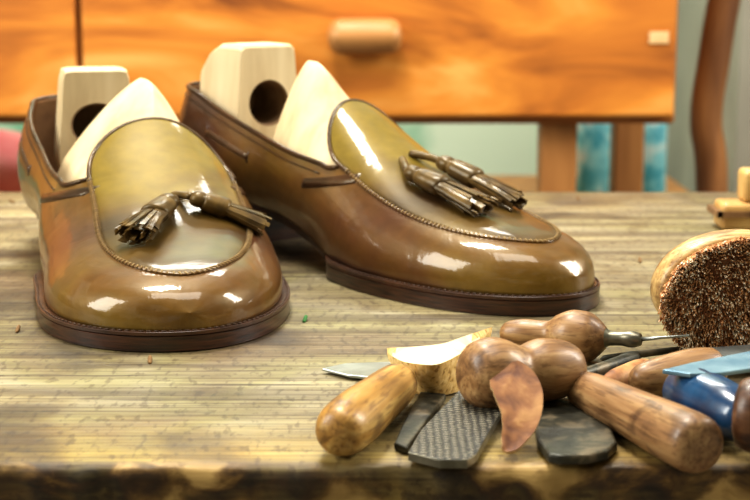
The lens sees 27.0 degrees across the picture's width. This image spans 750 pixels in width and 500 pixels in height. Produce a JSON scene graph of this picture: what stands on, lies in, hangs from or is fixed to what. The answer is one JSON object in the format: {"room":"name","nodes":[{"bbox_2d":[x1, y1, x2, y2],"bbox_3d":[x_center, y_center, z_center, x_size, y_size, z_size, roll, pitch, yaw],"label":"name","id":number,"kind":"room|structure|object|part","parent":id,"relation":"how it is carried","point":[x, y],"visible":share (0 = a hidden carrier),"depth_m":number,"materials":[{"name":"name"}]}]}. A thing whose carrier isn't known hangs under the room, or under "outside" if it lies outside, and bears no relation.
{"room":"service shop","nodes":[
{"label":"service shop","id":0,"kind":"room"},
{"bbox_2d":[0,129,21,191],"bbox_3d":[-0.582,-0.128,2.384,0.348,0.115,0.177,2,10,11],"label":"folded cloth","id":1,"kind":"object","parent":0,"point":[9,140],"visible":0.24,"depth_m":2.31,"materials":[{"name":"red fabric"}]},
{"bbox_2d":[0,124,537,174],"bbox_3d":[0.000,-0.856,2.945,6.000,2.650,0.100,0,10,0],"label":"wall","id":2,"kind":"structure","parent":0,"point":[496,149],"depth_m":3.01,"materials":[{"name":"green paint"}]},
{"bbox_2d":[666,0,749,191],"bbox_3d":[0.758,-0.817,2.586,0.400,2.600,0.580,0,10,0],"label":"wall pier","id":3,"kind":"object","parent":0,"point":[680,167],"depth_m":2.71,"materials":[{"name":"grey paint"}]},
{"bbox_3d":[0.000,0.804,1.059,6.000,0.050,4.200,0,10,0],"label":"floor","id":4,"kind":"structure","parent":0,"visible":0},
{"bbox_2d":[0,0,677,191],"bbox_3d":[-0.278,0.024,1.818,1.229,1.218,0.471,0,10,0],"label":"wooden desk","id":5,"kind":"object","parent":4,"relation":"on","point":[557,66],"visible":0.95,"depth_m":1.57,"materials":[{"name":"orange wood"}]},
{"bbox_3d":[-0.592,-0.230,1.576,0.580,0.190,0.016,0,10,0],"label":"drawer","id":6,"kind":"part","parent":5,"relation":"part of","materials":[{"name":"orange wood"}]},
{"bbox_3d":[-0.010,-0.213,1.554,0.075,0.036,0.036,0,10,0],"label":"knob","id":7,"kind":"part","parent":5,"relation":"part of","materials":[{"name":"brown wood"}]},
{"bbox_3d":[0.004,-0.230,1.576,0.600,0.190,0.016,0,10,0],"label":"drawer","id":8,"kind":"part","parent":5,"relation":"part of","materials":[{"name":"orange wood"}]},
{"bbox_3d":[0.191,0.257,1.702,0.038,0.799,0.038,0,10,0],"label":"leg","id":9,"kind":"part","parent":5,"relation":"part of","materials":[{"name":"brown wood"}]},
{"bbox_3d":[0.318,0.199,2.027,0.038,0.799,0.038,0,10,0],"label":"leg","id":10,"kind":"part","parent":5,"relation":"part of","materials":[{"name":"brown wood"}]},
{"bbox_3d":[0.286,-0.214,1.570,0.020,0.012,0.001,0,10,0],"label":"key plate","id":11,"kind":"part","parent":5,"relation":"part of","materials":[{"name":"gold metal"}]},
{"bbox_2d":[0,192,749,499],"bbox_3d":[0.000,0.393,0.856,1.500,0.827,0.633,0,10,0],"label":"workbench","id":12,"kind":"object","parent":4,"relation":"on","point":[237,421],"depth_m":0.54,"materials":[{"name":"brown wood"}]},
{"bbox_2d":[15,325,20,332],"bbox_3d":[-0.154,0.034,0.675,0.002,0.002,0.007,0,10,0],"label":"crumb","id":13,"kind":"object","parent":12,"relation":"on","point":[18,327],"visible":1,"depth_m":0.67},
{"bbox_2d":[147,355,151,363],"bbox_3d":[-0.090,0.044,0.621,0.002,0.002,0.007,0,10,0],"label":"crumb","id":14,"kind":"object","parent":12,"relation":"on","point":[149,360],"visible":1,"depth_m":0.62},
{"bbox_2d":[17,94,289,351],"bbox_3d":[-0.117,-0.026,0.785,0.120,0.082,0.325,-3,11,-16],"label":"loafer","id":15,"kind":"object","parent":12,"relation":"on","point":[160,247],"visible":0.98,"depth_m":0.69,"materials":[{"name":"brown leather"}]},
{"bbox_2d":[54,66,178,181],"bbox_3d":[-0.127,-0.051,0.831,0.090,0.086,0.172,-3,11,-16],"label":"tree","id":16,"kind":"object","parent":15,"relation":"on","point":[92,101],"visible":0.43,"depth_m":0.85,"materials":[{"name":"beige wood"}]},
{"bbox_3d":[-0.089,-0.025,0.725,0.004,0.005,0.018,-7,12,-32],"label":"tassel cord","id":17,"kind":"part","parent":15,"relation":"part of","materials":[{"name":"leather"}]},
{"bbox_3d":[0.005,0.047,0.600,0.050,0.001,0.029,0,10,0],"label":"knife blade","id":18,"kind":"part","parent":12,"relation":"part of","materials":[{"name":"silver metal"}]},
{"bbox_3d":[-0.002,0.053,0.527,0.019,0.019,0.076,3,10,17],"label":"tool handle","id":19,"kind":"part","parent":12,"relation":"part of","materials":[{"name":"brown wood"}]},
{"bbox_2d":[179,81,599,315],"bbox_3d":[-0.007,-0.037,0.826,0.101,0.088,0.323,-8,13,-39],"label":"loafer","id":20,"kind":"object","parent":12,"relation":"on","point":[395,219],"visible":0.92,"depth_m":0.76,"materials":[{"name":"brown leather"}]},
{"bbox_2d":[200,42,349,164],"bbox_3d":[-0.038,-0.064,0.862,0.077,0.097,0.171,-8,13,-38],"label":"tree","id":21,"kind":"object","parent":20,"relation":"on","point":[256,83],"visible":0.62,"depth_m":0.88,"materials":[{"name":"beige wood"}]},
{"bbox_3d":[0.015,-0.042,0.778,0.004,0.007,0.021,-1,10,-5],"label":"tassel cord","id":22,"kind":"part","parent":20,"relation":"part of","materials":[{"name":"leather"}]},
{"bbox_3d":[0.026,-0.047,0.791,0.018,0.006,0.004,6,12,31],"label":"tassel cord","id":23,"kind":"part","parent":20,"relation":"part of","materials":[{"name":"leather"}]},
{"bbox_2d":[394,392,445,453],"bbox_3d":[0.013,0.059,0.534,0.010,0.002,0.067,2,10,13],"label":"metal plate","id":24,"kind":"object","parent":12,"relation":"on","point":[426,405],"visible":1,"depth_m":0.53,"materials":[{"name":"metal"}]},
{"bbox_2d":[387,327,491,394],"bbox_3d":[0.021,0.039,0.605,0.037,0.017,0.102,2,10,12],"label":"handle","id":25,"kind":"object","parent":12,"relation":"on","point":[433,366],"visible":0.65,"depth_m":0.57,"materials":[{"name":"beige wood"}]},
{"bbox_2d":[408,391,500,468],"bbox_3d":[0.028,0.059,0.521,0.022,0.006,0.072,3,11,15],"label":"rasp","id":26,"kind":"object","parent":12,"relation":"on","point":[456,437],"visible":0.81,"depth_m":0.51,"materials":[{"name":"metal"}]},
{"bbox_2d":[489,361,542,453],"bbox_3d":[0.046,0.051,0.508,0.017,0.024,0.028,0,10,0],"label":"scrap","id":27,"kind":"object","parent":12,"relation":"on","point":[517,391],"visible":1,"depth_m":0.51,"materials":[{"name":"brown leather"}]},
{"bbox_3d":[0.052,0.042,0.545,0.047,0.026,0.026,-4,11,-22],"label":"tool handle","id":28,"kind":"part","parent":12,"relation":"part of","materials":[{"name":"brown wood"}]},
{"bbox_3d":[0.066,0.060,0.524,0.027,0.004,0.071,0,10,0],"label":"scraper blade","id":29,"kind":"part","parent":12,"relation":"part of","materials":[{"name":"black metal"}]},
{"bbox_2d":[500,310,689,362],"bbox_3d":[0.086,0.035,0.618,0.075,0.021,0.022,7,12,34],"label":"awl","id":30,"kind":"object","parent":12,"relation":"on","point":[585,330],"visible":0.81,"depth_m":0.61,"materials":[{"name":"brown wood"}]},
{"bbox_3d":[0.071,0.034,0.625,0.044,0.021,0.021,2,10,23],"label":"handle","id":31,"kind":"part","parent":30,"relation":"part of","materials":[{"name":"brown wood"}]},
{"bbox_2d":[587,351,640,375],"bbox_3d":[0.086,0.045,0.591,0.007,0.007,0.046,10,14,43],"label":"steel punch","id":32,"kind":"object","parent":12,"relation":"on","point":[601,368],"visible":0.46,"depth_m":0.59,"materials":[{"name":"grey metal"}]},
{"bbox_3d":[0.094,0.047,0.579,0.009,0.009,0.030,10,14,43],"label":"tool handle","id":33,"kind":"part","parent":12,"relation":"part of","materials":[{"name":"brown wood"}]},
{"bbox_2d":[600,347,681,360],"bbox_3d":[0.106,0.041,0.620,0.039,0.003,0.003,-5,11,-25],"label":"rod","id":34,"kind":"object","parent":12,"relation":"on","point":[659,351],"visible":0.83,"depth_m":0.62,"materials":[{"name":"black metal"}]},
{"bbox_3d":[0.086,0.055,0.516,0.019,0.019,0.083,-4,10,-20],"label":"tool handle","id":35,"kind":"part","parent":12,"relation":"part of","materials":[{"name":"brown wood"}]},
{"bbox_3d":[0.109,0.045,0.566,0.039,0.018,0.018,-3,11,-17],"label":"tool handle","id":36,"kind":"part","parent":12,"relation":"part of","materials":[{"name":"brown wood"}]},
{"bbox_2d":[650,229,749,350],"bbox_3d":[0.148,0.016,0.635,0.076,0.051,0.039,-1,10,-6],"label":"brush","id":37,"kind":"object","parent":12,"relation":"on","point":[700,289],"visible":0.88,"depth_m":0.62,"materials":[{"name":"brown wood"}]},
{"bbox_3d":[0.113,0.052,0.523,0.020,0.020,0.049,-3,11,-18],"label":"tool handle","id":38,"kind":"part","parent":12,"relation":"part of","materials":[{"name":"blue plastic"}]},
{"bbox_2d":[663,351,749,377],"bbox_3d":[0.132,0.040,0.544,0.076,0.012,0.022,-5,11,-24],"label":"knife","id":39,"kind":"object","parent":12,"relation":"on","point":[739,363],"visible":1,"depth_m":0.53,"materials":[{"name":"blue metal"}]},
{"bbox_2d":[689,344,749,355],"bbox_3d":[0.153,0.038,0.605,0.067,0.012,0.017,-2,10,-10],"label":"knife","id":40,"kind":"object","parent":12,"relation":"on","point":[726,350],"visible":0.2,"depth_m":0.60,"materials":[{"name":"metal"}]},
{"bbox_2d":[707,167,749,229],"bbox_3d":[0.233,-0.031,0.941,0.060,0.036,0.030,0,10,0],"label":"wooden block","id":41,"kind":"object","parent":12,"relation":"on","point":[729,213],"visible":0.98,"depth_m":0.93,"materials":[{"name":"beige wood"}]},
{"bbox_3d":[0.123,0.052,0.489,0.021,0.024,0.024,5,11,20],"label":"tool handle","id":42,"kind":"part","parent":12,"relation":"part of","materials":[{"name":"brown wood"}]},
{"bbox_2d":[488,175,688,191],"bbox_3d":[-0.150,0.209,2.527,1.320,0.601,0.500,0,10,0],"label":"side table","id":43,"kind":"object","parent":4,"relation":"on","point":[525,183],"visible":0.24,"depth_m":2.63,"materials":[{"name":"brown wood"}]},
{"bbox_2d":[576,124,610,191],"bbox_3d":[0.333,-0.150,2.361,0.056,0.165,0.056,0,10,0],"label":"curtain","id":44,"kind":"object","parent":43,"relation":"on","point":[593,140],"visible":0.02,"depth_m":2.34,"materials":[{"name":"teal fabric"}]},
{"bbox_2d":[643,124,667,191],"bbox_3d":[0.423,-0.145,2.362,0.038,0.155,0.038,0,10,0],"label":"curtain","id":45,"kind":"object","parent":43,"relation":"on","point":[655,139],"visible":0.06,"depth_m":2.35,"materials":[{"name":"teal fabric"}]},
{"bbox_2d":[690,0,740,191],"bbox_3d":[0.602,0.064,1.989,0.495,1.079,0.428,0,10,0],"label":"wooden chair","id":46,"kind":"object","parent":4,"relation":"on","point":[720,17],"visible":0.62,"depth_m":1.73,"materials":[{"name":"brown wood"}]}
]}

